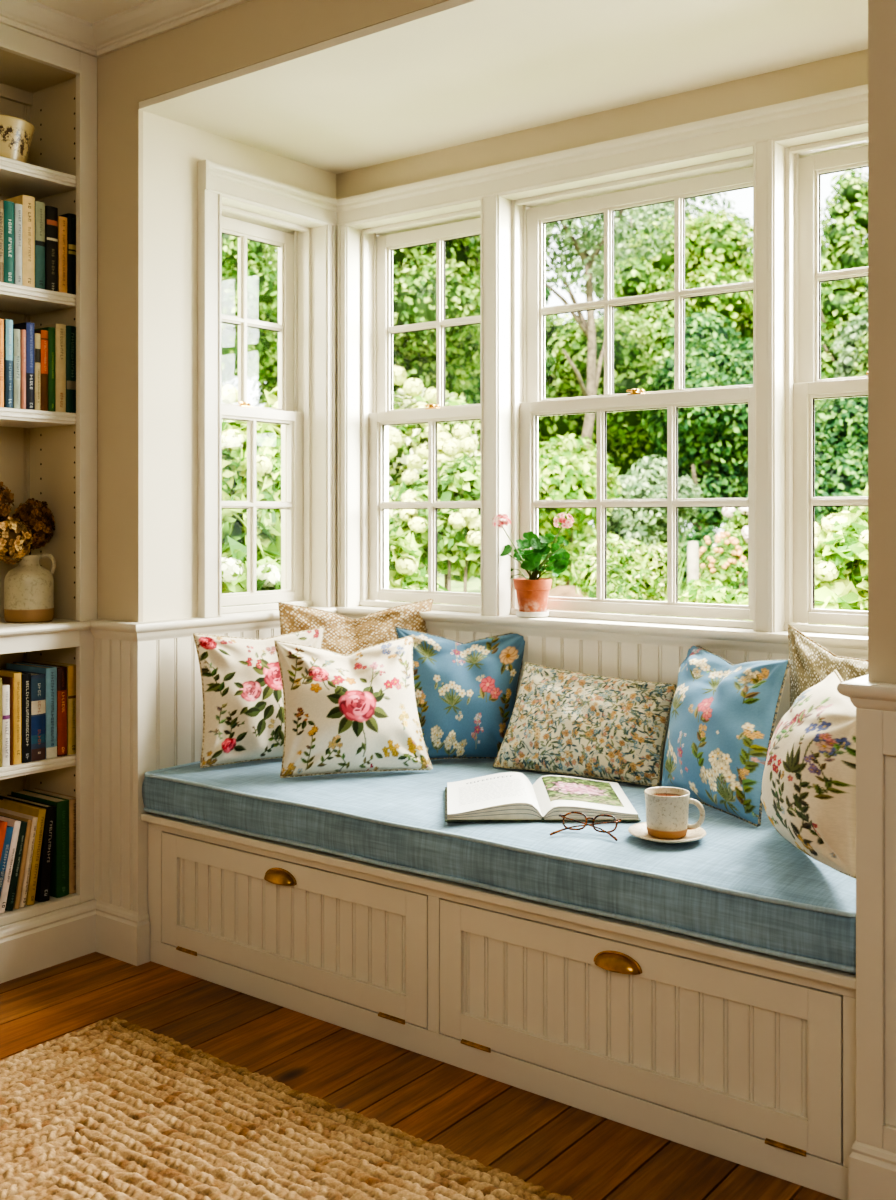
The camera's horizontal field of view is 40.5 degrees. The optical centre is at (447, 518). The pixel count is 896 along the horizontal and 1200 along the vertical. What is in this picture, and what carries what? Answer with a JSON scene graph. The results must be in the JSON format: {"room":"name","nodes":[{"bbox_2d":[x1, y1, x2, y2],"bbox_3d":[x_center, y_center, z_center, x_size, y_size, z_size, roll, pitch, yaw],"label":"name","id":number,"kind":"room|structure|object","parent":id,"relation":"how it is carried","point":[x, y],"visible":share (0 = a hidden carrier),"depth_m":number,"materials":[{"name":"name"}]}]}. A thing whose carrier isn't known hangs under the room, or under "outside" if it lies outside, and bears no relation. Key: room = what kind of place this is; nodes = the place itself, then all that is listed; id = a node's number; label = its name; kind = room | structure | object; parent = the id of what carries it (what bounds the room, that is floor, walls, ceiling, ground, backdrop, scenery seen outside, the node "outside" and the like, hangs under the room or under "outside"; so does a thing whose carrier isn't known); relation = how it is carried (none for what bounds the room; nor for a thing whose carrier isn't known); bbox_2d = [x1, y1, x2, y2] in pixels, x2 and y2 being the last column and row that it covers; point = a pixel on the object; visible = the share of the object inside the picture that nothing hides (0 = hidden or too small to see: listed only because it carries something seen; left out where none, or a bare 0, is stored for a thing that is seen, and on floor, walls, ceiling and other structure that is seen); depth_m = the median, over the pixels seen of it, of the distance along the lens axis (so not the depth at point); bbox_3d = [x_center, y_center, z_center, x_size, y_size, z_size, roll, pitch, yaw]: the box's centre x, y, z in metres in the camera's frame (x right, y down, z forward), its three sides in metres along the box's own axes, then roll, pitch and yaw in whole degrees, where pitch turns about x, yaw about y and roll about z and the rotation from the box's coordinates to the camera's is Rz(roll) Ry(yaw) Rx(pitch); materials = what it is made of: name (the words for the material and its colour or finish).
{"room":"reading nook","nodes":[
{"label":"reading nook","id":0,"kind":"room"},
{"bbox_2d":[4,0,148,47],"bbox_3d":[-0.448,-1.402,0.156,5.700,0.100,4.500,0,0,38],"label":"ceiling","id":1,"kind":"structure","parent":0,"point":[92,11],"depth_m":3.21,"materials":[{"name":"paint"}]},
{"bbox_2d":[143,111,335,912],"bbox_3d":[-0.607,0.034,3.704,0.130,2.332,0.900,0,0,38],"label":"wall","id":2,"kind":"structure","parent":0,"point":[172,150],"depth_m":3.39,"materials":[{"name":"paint"}]},
{"bbox_2d":[0,899,149,983],"bbox_3d":[-2.237,1.131,1.607,0.205,0.138,4.418,0,0,38],"label":"baseboard","id":3,"kind":"structure","parent":2,"relation":"attached to","point":[33,944],"depth_m":3.28,"materials":[{"name":"beige paint"}]},
{"bbox_2d":[222,195,326,614],"bbox_3d":[-0.623,-0.333,3.759,0.258,1.325,0.536,0,0,38],"label":"window","id":4,"kind":"structure","parent":2,"relation":"in","point":[301,412],"depth_m":3.87,"materials":[{"name":"paint"}]},
{"bbox_2d":[0,952,840,1199],"bbox_3d":[-0.368,1.220,0.220,5.548,0.040,4.500,0,0,38],"label":"floor","id":5,"kind":"structure","parent":0,"point":[563,1149],"depth_m":2.60,"materials":[{"name":"brown wood"}]},
{"bbox_2d":[0,23,96,926],"bbox_3d":[-1.447,-0.046,3.006,0.300,2.493,1.199,0,0,38],"label":"bookcase","id":6,"kind":"object","parent":5,"relation":"on","point":[50,457],"visible":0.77,"depth_m":3.38,"materials":[{"name":"beige paint"}]},
{"bbox_2d":[2,684,9,766],"bbox_3d":[-1.250,0.547,3.279,0.209,0.214,0.021,0,0,38],"label":"book","id":7,"kind":"object","parent":6,"relation":"on","point":[5,687],"visible":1,"depth_m":3.21,"materials":[{"name":"paper"}]},
{"bbox_2d":[4,319,12,407],"bbox_3d":[-1.227,-0.412,3.277,0.161,0.235,0.022,0,0,38],"label":"book","id":8,"kind":"object","parent":6,"relation":"on","point":[8,324],"visible":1,"depth_m":3.23,"materials":[{"name":"paper"}]},
{"bbox_2d":[4,201,13,283],"bbox_3d":[-1.226,-0.734,3.276,0.157,0.220,0.031,0,0,38],"label":"book","id":9,"kind":"object","parent":6,"relation":"on","point":[8,206],"visible":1,"depth_m":3.23,"materials":[{"name":"paper"}]},
{"bbox_2d":[0,670,20,764],"bbox_3d":[-1.227,0.533,3.305,0.205,0.243,0.023,0,0,38],"label":"book","id":10,"kind":"object","parent":6,"relation":"on","point":[16,676],"visible":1,"depth_m":3.24,"materials":[{"name":"paper"}]},
{"bbox_2d":[0,816,20,912],"bbox_3d":[-1.251,0.922,3.289,0.234,0.236,0.068,0,0,38],"label":"book","id":11,"kind":"object","parent":6,"relation":"on","point":[16,824],"visible":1,"depth_m":3.22,"materials":[{"name":"paper"}]},
{"bbox_2d":[0,815,26,910],"bbox_3d":[-1.233,0.925,3.303,0.222,0.229,0.062,0,0,38],"label":"book","id":12,"kind":"object","parent":6,"relation":"on","point":[20,843],"visible":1,"depth_m":3.23,"materials":[{"name":"paper"}]},
{"bbox_2d":[0,669,30,762],"bbox_3d":[-1.207,0.535,3.323,0.195,0.238,0.027,0,0,38],"label":"book","id":13,"kind":"object","parent":6,"relation":"on","point":[25,677],"visible":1,"depth_m":3.26,"materials":[{"name":"paper"}]},
{"bbox_2d":[0,812,31,908],"bbox_3d":[-1.220,0.924,3.318,0.219,0.231,0.054,0,0,38],"label":"book","id":14,"kind":"object","parent":6,"relation":"on","point":[29,822],"visible":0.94,"depth_m":3.25,"materials":[{"name":"paper"}]},
{"bbox_2d":[13,329,19,408],"bbox_3d":[-1.207,-0.401,3.292,0.146,0.213,0.019,0,0,38],"label":"book","id":15,"kind":"object","parent":6,"relation":"on","point":[16,332],"visible":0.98,"depth_m":3.25,"materials":[{"name":"paper"}]},
{"bbox_2d":[0,114,34,162],"bbox_3d":[-1.222,-1.014,3.306,0.186,0.122,0.186,0,0,38],"label":"ceramic planter","id":16,"kind":"object","parent":6,"relation":"on","point":[16,133],"visible":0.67,"depth_m":3.26,"materials":[{"name":"beige ceramic"}]},
{"bbox_2d":[14,203,21,284],"bbox_3d":[-1.221,-0.733,3.308,0.189,0.219,0.021,0,0,38],"label":"book","id":17,"kind":"object","parent":6,"relation":"on","point":[17,207],"visible":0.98,"depth_m":3.25,"materials":[{"name":"paper"}]},
{"bbox_2d":[2,195,34,287],"bbox_3d":[-1.196,-0.747,3.327,0.172,0.247,0.037,0,0,38],"label":"book","id":18,"kind":"object","parent":6,"relation":"on","point":[27,202],"visible":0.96,"depth_m":3.27,"materials":[{"name":"paper"}]},
{"bbox_2d":[0,808,37,906],"bbox_3d":[-1.215,0.922,3.336,0.233,0.235,0.054,0,0,38],"label":"book","id":19,"kind":"object","parent":6,"relation":"on","point":[34,819],"visible":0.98,"depth_m":3.27,"materials":[{"name":"paper"}]},
{"bbox_2d":[0,799,45,904],"bbox_3d":[-1.191,0.913,3.346,0.208,0.254,0.059,0,0,38],"label":"book","id":20,"kind":"object","parent":6,"relation":"on","point":[11,805],"visible":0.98,"depth_m":3.29,"materials":[{"name":"paper"}]},
{"bbox_2d":[20,329,25,408],"bbox_3d":[-1.192,-0.402,3.305,0.140,0.214,0.013,0,0,38],"label":"book","id":21,"kind":"object","parent":6,"relation":"on","point":[22,331],"visible":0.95,"depth_m":3.26,"materials":[{"name":"paper"}]},
{"bbox_2d":[13,322,34,409],"bbox_3d":[-1.181,-0.412,3.322,0.142,0.235,0.025,0,0,38],"label":"book","id":22,"kind":"object","parent":6,"relation":"on","point":[29,327],"visible":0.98,"depth_m":3.28,"materials":[{"name":"paper"}]},
{"bbox_2d":[4,668,45,760],"bbox_3d":[-1.187,0.538,3.354,0.202,0.232,0.044,0,0,38],"label":"book","id":23,"kind":"object","parent":6,"relation":"on","point":[38,680],"visible":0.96,"depth_m":3.29,"materials":[{"name":"paper"}]},
{"bbox_2d":[0,794,55,901],"bbox_3d":[-1.181,0.913,3.383,0.237,0.255,0.053,0,0,38],"label":"book","id":24,"kind":"object","parent":6,"relation":"on","point":[42,893],"visible":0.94,"depth_m":3.31,"materials":[{"name":"paper"}]},
{"bbox_2d":[4,553,55,622],"bbox_3d":[-1.157,0.188,3.358,0.131,0.188,0.131,0,0,38],"label":"jug","id":25,"kind":"object","parent":6,"relation":"on","point":[29,586],"visible":0.96,"depth_m":3.31,"materials":[{"name":"beige ceramic"}]},
{"bbox_2d":[0,516,32,564],"bbox_3d":[-1.205,0.123,3.320,0.138,0.260,0.140,0,0,38],"label":"hydrangea","id":26,"kind":"object","parent":25,"relation":"in","point":[13,535],"visible":1,"depth_m":3.29,"materials":[{"name":"brown plant"}]},
{"bbox_2d":[12,498,54,554],"bbox_3d":[-1.170,0.097,3.423,0.114,0.311,0.124,0,0,38],"label":"hydrangea","id":27,"kind":"object","parent":25,"relation":"in","point":[35,517],"visible":0.73,"depth_m":3.40,"materials":[{"name":"brown plant"}]},
{"bbox_2d":[6,662,56,758],"bbox_3d":[-1.160,0.531,3.385,0.195,0.247,0.034,0,0,38],"label":"book","id":28,"kind":"object","parent":6,"relation":"on","point":[50,672],"visible":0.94,"depth_m":3.33,"materials":[{"name":"paper"}]},
{"bbox_2d":[34,333,40,409],"bbox_3d":[-1.165,-0.399,3.339,0.137,0.209,0.017,0,0,38],"label":"book","id":29,"kind":"object","parent":6,"relation":"on","point":[37,376],"visible":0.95,"depth_m":3.30,"materials":[{"name":"paper"}]},
{"bbox_2d":[11,789,68,897],"bbox_3d":[-1.146,0.909,3.415,0.221,0.262,0.040,0,0,38],"label":"book","id":30,"kind":"object","parent":6,"relation":"on","point":[59,887],"visible":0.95,"depth_m":3.35,"materials":[{"name":"paper"}]},
{"bbox_2d":[13,661,66,756],"bbox_3d":[-1.147,0.532,3.418,0.216,0.245,0.030,0,0,38],"label":"book","id":31,"kind":"object","parent":6,"relation":"on","point":[61,670],"visible":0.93,"depth_m":3.35,"materials":[{"name":"paper"}]},
{"bbox_2d":[35,201,44,288],"bbox_3d":[-1.172,-0.743,3.354,0.168,0.238,0.030,0,0,38],"label":"book","id":32,"kind":"object","parent":6,"relation":"on","point":[39,206],"visible":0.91,"depth_m":3.30,"materials":[{"name":"paper"}]},
{"bbox_2d":[35,330,47,410],"bbox_3d":[-1.155,-0.405,3.357,0.144,0.220,0.022,0,0,38],"label":"book","id":33,"kind":"object","parent":6,"relation":"on","point":[44,333],"visible":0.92,"depth_m":3.31,"materials":[{"name":"paper"}]},
{"bbox_2d":[35,327,54,410],"bbox_3d":[-1.143,-0.410,3.377,0.150,0.231,0.021,0,0,38],"label":"book","id":34,"kind":"object","parent":6,"relation":"on","point":[51,330],"visible":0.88,"depth_m":3.33,"materials":[{"name":"paper"}]},
{"bbox_2d":[35,324,65,411],"bbox_3d":[-1.125,-0.416,3.400,0.150,0.243,0.032,0,0,38],"label":"book","id":35,"kind":"object","parent":6,"relation":"on","point":[60,329],"visible":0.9,"depth_m":3.35,"materials":[{"name":"paper"}]},
{"bbox_2d":[25,660,75,754],"bbox_3d":[-1.124,0.531,3.443,0.211,0.247,0.031,0,0,38],"label":"book","id":36,"kind":"object","parent":6,"relation":"on","point":[71,668],"visible":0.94,"depth_m":3.38,"materials":[{"name":"paper"}]},
{"bbox_2d":[45,206,57,291],"bbox_3d":[-1.153,-0.740,3.386,0.176,0.233,0.035,0,0,38],"label":"book","id":37,"kind":"object","parent":6,"relation":"on","point":[51,213],"visible":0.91,"depth_m":3.33,"materials":[{"name":"paper"}]},
{"bbox_2d":[29,788,75,893],"bbox_3d":[-1.120,0.909,3.441,0.211,0.262,0.030,0,0,38],"label":"book","id":38,"kind":"object","parent":6,"relation":"on","point":[72,800],"visible":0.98,"depth_m":3.37,"materials":[{"name":"paper"}]},
{"bbox_2d":[58,216,66,292],"bbox_3d":[-1.138,-0.730,3.418,0.191,0.212,0.028,0,0,38],"label":"book","id":39,"kind":"object","parent":6,"relation":"on","point":[62,221],"visible":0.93,"depth_m":3.36,"materials":[{"name":"paper"}]},
{"bbox_2d":[59,213,75,294],"bbox_3d":[-1.109,-0.737,3.435,0.165,0.226,0.027,0,0,38],"label":"book","id":40,"kind":"object","parent":6,"relation":"on","point":[71,218],"visible":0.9,"depth_m":3.38,"materials":[{"name":"paper"}]},
{"bbox_2d":[66,326,75,412],"bbox_3d":[-1.113,-0.416,3.435,0.172,0.242,0.033,0,0,38],"label":"book","id":41,"kind":"object","parent":6,"relation":"on","point":[70,330],"visible":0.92,"depth_m":3.38,"materials":[{"name":"paper"}]},
{"bbox_2d":[0,1017,572,1199],"bbox_3d":[-0.436,1.189,1.736,2.008,0.020,1.420,0,0,38],"label":"braided rug","id":42,"kind":"object","parent":5,"relation":"on","point":[114,1108],"visible":1,"depth_m":2.33,"materials":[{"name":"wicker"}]},
{"bbox_2d":[141,812,855,1199],"bbox_3d":[0.174,0.998,2.998,1.942,0.404,0.777,0,0,38],"label":"window bench","id":43,"kind":"object","parent":5,"relation":"on","point":[744,1057],"visible":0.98,"depth_m":2.53,"materials":[{"name":"beige paint"}]},
{"bbox_2d":[142,758,855,973],"bbox_3d":[0.173,0.733,2.997,1.949,0.118,0.772,0,0,38],"label":"seat cushion","id":44,"kind":"object","parent":43,"relation":"on","point":[743,885],"visible":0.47,"depth_m":2.57,"materials":[{"name":"blue fabric"}]},
{"bbox_2d":[193,626,324,767],"bbox_3d":[-0.500,0.492,3.388,0.406,0.358,0.154,0,0,-31],"label":"throw pillow","id":45,"kind":"object","parent":44,"relation":"on","point":[244,720],"visible":0.66,"depth_m":3.32,"materials":[{"name":"fabric"}]},
{"bbox_2d":[274,635,432,777],"bbox_3d":[-0.244,0.495,3.213,0.411,0.352,0.168,0,0,-15],"label":"throw pillow","id":46,"kind":"object","parent":44,"relation":"on","point":[356,712],"visible":1,"depth_m":3.17,"materials":[{"name":"fabric"}]},
{"bbox_2d":[278,599,433,654],"bbox_3d":[-0.289,0.447,3.614,0.504,0.411,0.166,0,0,-5],"label":"throw pillow","id":47,"kind":"object","parent":44,"relation":"on","point":[344,635],"visible":0.23,"depth_m":3.62,"materials":[{"name":"beige fabric"}]},
{"bbox_2d":[394,626,524,759],"bbox_3d":[0.051,0.488,3.412,0.398,0.366,0.156,0,0,-5],"label":"throw pillow","id":48,"kind":"object","parent":44,"relation":"on","point":[466,693],"visible":0.88,"depth_m":3.37,"materials":[{"name":"fabric"}]},
{"bbox_2d":[445,772,640,821],"bbox_3d":[0.211,0.652,2.866,0.436,0.043,0.335,0,0,0],"label":"open book","id":49,"kind":"object","parent":44,"relation":"on","point":[508,796],"visible":1,"depth_m":2.79,"materials":[{"name":"white paper"}]},
{"bbox_2d":[542,776,623,806],"bbox_3d":[0.317,0.646,2.888,0.168,0.017,0.255,0,0,0],"label":"photograph","id":50,"kind":"object","parent":49,"relation":"on","point":[554,788],"depth_m":2.87},
{"bbox_2d":[493,662,676,786],"bbox_3d":[0.355,0.535,3.209,0.476,0.272,0.167,0,0,33],"label":"throw pillow","id":51,"kind":"object","parent":44,"relation":"on","point":[562,721],"visible":1,"depth_m":3.16,"materials":[{"name":"fabric"}]},
{"bbox_2d":[549,812,621,840],"bbox_3d":[0.297,0.655,2.596,0.146,0.037,0.079,0,0,20],"label":"eyeglasses","id":52,"kind":"object","parent":44,"relation":"on","point":[616,821],"visible":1,"depth_m":2.60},
{"bbox_2d":[628,822,705,843],"bbox_3d":[0.461,0.665,2.559,0.162,0.017,0.162,0,0,38],"label":"saucer","id":53,"kind":"object","parent":44,"relation":"on","point":[639,830],"visible":0.62,"depth_m":2.54,"materials":[{"name":"white ceramic"}]},
{"bbox_2d":[644,787,704,838],"bbox_3d":[0.472,0.621,2.556,0.120,0.092,0.095,0,0,38],"label":"mug","id":54,"kind":"object","parent":53,"relation":"on","point":[666,807],"visible":1,"depth_m":2.53,"materials":[{"name":"ceramic"}]},
{"bbox_2d":[661,646,790,826],"bbox_3d":[0.635,0.496,2.897,0.199,0.350,0.505,0,0,-22],"label":"throw pillow","id":55,"kind":"object","parent":44,"relation":"on","point":[723,714],"visible":0.96,"depth_m":2.79,"materials":[{"name":"fabric"}]},
{"bbox_2d":[761,670,855,878],"bbox_3d":[0.700,0.487,2.392,0.157,0.359,0.524,0,0,9],"label":"throw pillow","id":56,"kind":"object","parent":44,"relation":"on","point":[808,796],"visible":0.9,"depth_m":2.21,"materials":[{"name":"fabric"}]},
{"bbox_2d":[788,624,867,707],"bbox_3d":[0.905,0.451,2.739,0.332,0.403,0.128,0,0,38],"label":"throw pillow","id":57,"kind":"object","parent":44,"relation":"on","point":[811,663],"visible":0.27,"depth_m":2.80,"materials":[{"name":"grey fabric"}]},
{"bbox_2d":[71,0,895,900],"bbox_3d":[1.203,-0.126,2.301,5.700,2.652,0.915,0,0,38],"label":"wall","id":58,"kind":"structure","parent":0,"point":[251,32],"depth_m":3.13,"materials":[{"name":"paint"}]},
{"bbox_2d":[0,0,249,57],"bbox_3d":[-0.281,-1.323,0.090,5.155,0.059,4.400,0,0,38],"label":"trim","id":59,"kind":"structure","parent":58,"relation":"attached to","point":[151,18],"depth_m":3.23,"materials":[{"name":"beige paint"}]},
{"bbox_2d":[87,606,895,711],"bbox_3d":[1.288,0.306,2.129,5.155,0.052,0.825,0,0,38],"label":"trim","id":60,"kind":"structure","parent":58,"relation":"attached to","point":[863,694],"depth_m":3.29,"materials":[{"name":"beige paint"}]},
{"bbox_2d":[516,611,548,617],"bbox_3d":[0.242,0.271,3.471,0.094,0.016,0.094,0,0,38],"label":"saucer","id":61,"kind":"object","parent":60,"relation":"on","point":[519,614],"visible":0.89,"depth_m":3.43,"materials":[{"name":"white ceramic"}]},
{"bbox_2d":[492,513,573,611],"bbox_3d":[0.244,0.127,3.455,0.283,0.290,0.131,0,0,38],"label":"geranium","id":62,"kind":"object","parent":61,"relation":"on","point":[532,592],"visible":0.97,"depth_m":3.43,"materials":[{"name":"plant"}]},
{"bbox_2d":[849,1141,895,1199],"bbox_3d":[1.901,1.131,1.182,3.028,0.138,0.043,0,0,38],"label":"baseboard","id":63,"kind":"structure","parent":58,"relation":"attached to","point":[872,1170],"depth_m":2.07,"materials":[{"name":"beige paint"}]},
{"bbox_2d":[856,708,895,1152],"bbox_3d":[1.905,0.698,1.180,3.019,0.745,0.026,0,0,38],"label":"panel","id":64,"kind":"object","parent":58,"relation":"attached to","point":[875,729],"depth_m":2.07,"materials":[{"name":"beige paint"}]},
{"bbox_2d":[139,0,867,173],"bbox_3d":[0.222,-1.121,3.057,2.232,0.019,0.914,0,0,38],"label":"ceiling","id":65,"kind":"structure","parent":0,"point":[450,73],"depth_m":3.01,"materials":[{"name":"paint"}]},
{"bbox_2d":[513,578,551,611],"bbox_3d":[0.242,0.222,3.471,0.111,0.101,0.111,0,0,38],"label":"pot","id":66,"kind":"object","parent":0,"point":[532,593],"depth_m":3.43,"materials":[{"name":"ceramic"}]},
{"bbox_2d":[336,49,867,605],"bbox_3d":[0.512,0.034,3.328,2.102,2.332,0.130,0,0,38],"label":"wall","id":67,"kind":"structure","parent":0,"point":[850,70],"depth_m":3.31,"materials":[{"name":"paint"}]},
{"bbox_2d":[346,199,480,613],"bbox_3d":[-0.034,-0.333,3.807,0.621,1.325,0.258,0,0,38],"label":"window","id":68,"kind":"structure","parent":67,"relation":"in","point":[370,245],"depth_m":3.89,"materials":[{"name":"paint"}]},
{"bbox_2d":[94,628,789,911],"bbox_3d":[0.107,0.698,3.055,2.152,0.745,0.797,0,0,38],"label":"wainscoting","id":69,"kind":"structure","parent":67,"relation":"attached to","point":[148,696],"depth_m":3.34,"materials":[{"name":"beige paint"}]},
{"bbox_2d":[198,140,772,632],"bbox_3d":[0.244,-0.369,3.087,1.972,1.298,0.580,0,0,38],"label":"trim","id":70,"kind":"structure","parent":67,"relation":"attached to","point":[209,203],"depth_m":3.48,"materials":[{"name":"paint"}]},
{"bbox_2d":[197,84,867,228],"bbox_3d":[0.244,-0.976,3.087,1.972,0.082,0.579,0,0,38],"label":"trim","id":71,"kind":"structure","parent":67,"relation":"attached to","point":[849,106],"depth_m":3.36,"materials":[{"name":"paint"}]},
{"bbox_2d":[498,144,753,630],"bbox_3d":[0.533,-0.333,3.371,0.873,1.325,0.258,0,0,38],"label":"window","id":72,"kind":"structure","parent":67,"relation":"in","point":[523,215],"depth_m":3.43,"materials":[{"name":"paint"}]},
{"bbox_2d":[773,122,867,636],"bbox_3d":[1.057,-0.333,2.967,0.533,1.325,0.258,0,0,38],"label":"window","id":73,"kind":"structure","parent":67,"relation":"in","point":[800,161],"depth_m":3.04,"materials":[{"name":"paint"}]},
{"label":"outside","id":74,"kind":"structure","parent":0,"visible":0},
{"bbox_2d":[424,566,666,605],"bbox_3d":[10.371,1.700,29.874,120.000,0.300,120.000,0,0,38],"label":"ground","id":75,"kind":"structure","parent":74,"point":[473,583],"depth_m":28.32,"materials":[{"name":"green plant"}]},
{"bbox_2d":[222,234,277,387],"bbox_3d":[-2.930,-1.693,15.055,2.480,6.526,2.301,0,0,38],"label":"tree","id":76,"kind":"object","parent":75,"relation":"on","point":[262,292],"visible":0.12,"depth_m":14.35,"materials":[{"name":"green plant"}]},
{"bbox_2d":[222,382,280,523],"bbox_3d":[-0.823,0.468,5.176,0.608,2.165,0.633,0,0,38],"label":"shrub","id":77,"kind":"object","parent":75,"relation":"on","point":[234,433],"visible":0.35,"depth_m":4.99,"materials":[{"name":"green plant"}]},
{"bbox_2d":[222,496,280,606],"bbox_3d":[-0.788,0.729,4.573,0.525,1.642,0.590,0,0,-19],"label":"shrub","id":78,"kind":"object","parent":75,"relation":"on","point":[234,521],"visible":0.26,"depth_m":4.51,"materials":[{"name":"green plant"}]},
{"bbox_2d":[247,244,277,406],"bbox_3d":[-1.959,-1.681,17.027,2.379,6.508,2.642,0,0,26],"label":"tree","id":79,"kind":"object","parent":75,"relation":"on","point":[267,378],"visible":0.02,"depth_m":16.42,"materials":[{"name":"green plant"}]},
{"bbox_2d":[389,529,449,603],"bbox_3d":[-0.240,0.769,4.997,0.490,1.562,0.488,0,0,38],"label":"shrub","id":80,"kind":"object","parent":75,"relation":"on","point":[405,573],"visible":0.15,"depth_m":4.87,"materials":[{"name":"green plant"}]},
{"bbox_2d":[389,423,480,604],"bbox_3d":[0.023,0.539,5.997,0.671,2.022,0.670,0,0,-25],"label":"shrub","id":81,"kind":"object","parent":75,"relation":"on","point":[459,479],"visible":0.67,"depth_m":5.82,"materials":[{"name":"green plant"}]},
{"bbox_2d":[389,365,480,589],"bbox_3d":[-0.393,0.218,9.022,1.415,2.666,1.446,0,0,20],"label":"shrub","id":82,"kind":"object","parent":75,"relation":"on","point":[404,440],"visible":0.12,"depth_m":8.70,"materials":[{"name":"green plant"}]},
{"bbox_2d":[393,236,480,567],"bbox_3d":[-0.486,-2.599,17.825,3.292,8.338,3.505,0,0,-16],"label":"tree","id":83,"kind":"object","parent":75,"relation":"on","point":[414,268],"visible":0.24,"depth_m":16.93,"materials":[{"name":"green plant"}]},
{"bbox_2d":[462,246,555,456],"bbox_3d":[0.751,-2.171,20.999,2.242,7.466,1.891,0,0,-7],"label":"tree","id":84,"kind":"object","parent":75,"relation":"on","point":[473,393],"visible":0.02,"depth_m":20.64,"materials":[{"name":"green plant"}]},
{"bbox_2d":[465,313,664,478],"bbox_3d":[2.283,-1.187,21.881,3.966,5.532,3.570,0,0,16],"label":"tree","id":85,"kind":"object","parent":75,"relation":"on","point":[626,442],"visible":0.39,"depth_m":20.70,"materials":[{"name":"green plant"}]},
{"bbox_2d":[470,204,673,447],"bbox_3d":[1.679,-2.420,16.883,2.822,7.959,2.665,0,0,-8],"label":"tree","id":86,"kind":"object","parent":75,"relation":"on","point":[588,255],"visible":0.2,"depth_m":16.88,"materials":[{"name":"green plant"}]},
{"bbox_2d":[538,432,623,585],"bbox_3d":[0.974,0.376,10.961,1.245,2.350,1.636,0,0,2],"label":"shrub","id":87,"kind":"object","parent":75,"relation":"on","point":[567,469],"visible":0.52,"depth_m":10.49,"materials":[{"name":"green plant"}]},
{"bbox_2d":[587,563,643,614],"bbox_3d":[0.836,0.887,6.197,0.362,1.326,0.359,0,0,38],"label":"shrub","id":88,"kind":"object","parent":75,"relation":"on","point":[616,576],"visible":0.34,"depth_m":6.17,"materials":[{"name":"green plant"}]},
{"bbox_2d":[572,532,680,615],"bbox_3d":[1.089,0.813,7.407,0.659,1.474,0.630,0,0,11],"label":"shrub","id":89,"kind":"object","parent":75,"relation":"on","point":[644,566],"visible":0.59,"depth_m":7.26,"materials":[{"name":"green plant"}]},
{"bbox_2d":[597,258,692,540],"bbox_3d":[3.893,-1.782,24.079,2.948,6.691,3.354,0,0,-16],"label":"tree","id":90,"kind":"object","parent":75,"relation":"on","point":[658,317],"visible":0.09,"depth_m":23.59,"materials":[{"name":"green plant"}]},
{"bbox_2d":[593,455,704,548],"bbox_3d":[1.973,0.454,11.987,0.967,2.194,1.149,0,0,38],"label":"shrub","id":91,"kind":"object","parent":75,"relation":"on","point":[649,481],"visible":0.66,"depth_m":11.80,"materials":[{"name":"green plant"}]},
{"bbox_2d":[571,193,752,318],"bbox_3d":[6.252,-4.292,33.832,5.912,11.704,5.557,0,0,4],"label":"tree","id":92,"kind":"object","parent":75,"relation":"on","point":[669,206],"visible":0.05,"depth_m":33.35,"materials":[{"name":"green plant"}]},
{"bbox_2d":[614,207,752,340],"bbox_3d":[5.458,-2.430,25.666,4.607,7.986,3.909,0,0,-18],"label":"tree","id":93,"kind":"object","parent":75,"relation":"on","point":[716,252],"visible":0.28,"depth_m":24.50,"materials":[{"name":"green plant"}]},
{"bbox_2d":[638,311,752,532],"bbox_3d":[4.433,-0.981,20.023,2.651,5.078,2.997,0,0,-14],"label":"tree","id":94,"kind":"object","parent":75,"relation":"on","point":[712,440],"visible":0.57,"depth_m":19.41,"materials":[{"name":"green plant"}]},
{"bbox_2d":[678,523,747,594],"bbox_3d":[3.602,0.803,17.140,2.018,1.501,1.707,0,0,38],"label":"shrub","id":95,"kind":"object","parent":75,"relation":"on","point":[699,536],"visible":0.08,"depth_m":16.68,"materials":[{"name":"green plant"}]},
{"bbox_2d":[680,578,752,620],"bbox_3d":[1.321,0.910,5.584,0.432,1.280,0.440,0,0,-28],"label":"shrub","id":96,"kind":"object","parent":75,"relation":"on","point":[703,590],"visible":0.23,"depth_m":5.53,"materials":[{"name":"green plant"}]},
{"bbox_2d":[699,531,747,587],"bbox_3d":[1.936,0.818,8.631,0.380,1.465,0.434,0,0,9],"label":"shrub","id":97,"kind":"object","parent":75,"relation":"on","point":[730,568],"visible":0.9,"depth_m":8.48,"materials":[{"name":"green plant"}]},
{"bbox_2d":[712,507,747,588],"bbox_3d":[2.324,0.691,9.477,0.480,1.719,0.464,0,0,-4],"label":"shrub","id":98,"kind":"object","parent":75,"relation":"on","point":[739,530],"visible":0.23,"depth_m":9.40,"materials":[{"name":"green plant"}]},
{"bbox_2d":[808,506,867,626],"bbox_3d":[1.512,0.751,4.573,0.515,1.599,0.597,0,0,38],"label":"shrub","id":99,"kind":"object","parent":75,"relation":"on","point":[841,547],"visible":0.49,"depth_m":4.44,"materials":[{"name":"green plant"}]},
{"bbox_2d":[815,168,867,426],"bbox_3d":[8.176,-2.710,24.077,5.373,8.560,5.592,0,0,-4],"label":"tree","id":100,"kind":"object","parent":75,"relation":"on","point":[841,300],"visible":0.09,"depth_m":23.32,"materials":[{"name":"green plant"}]},
{"bbox_2d":[815,396,867,528],"bbox_3d":[5.394,-0.152,17.071,2.436,3.466,1.918,0,0,-19],"label":"tree","id":101,"kind":"object","parent":75,"relation":"on","point":[841,443],"visible":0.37,"depth_m":16.48,"materials":[{"name":"green plant"}]},
{"bbox_2d":[815,281,867,426],"bbox_3d":[7.503,-1.370,20.116,2.816,5.889,2.704,0,0,-4],"label":"tree","id":102,"kind":"object","parent":75,"relation":"on","point":[844,369],"visible":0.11,"depth_m":20.56,"materials":[{"name":"green plant"}]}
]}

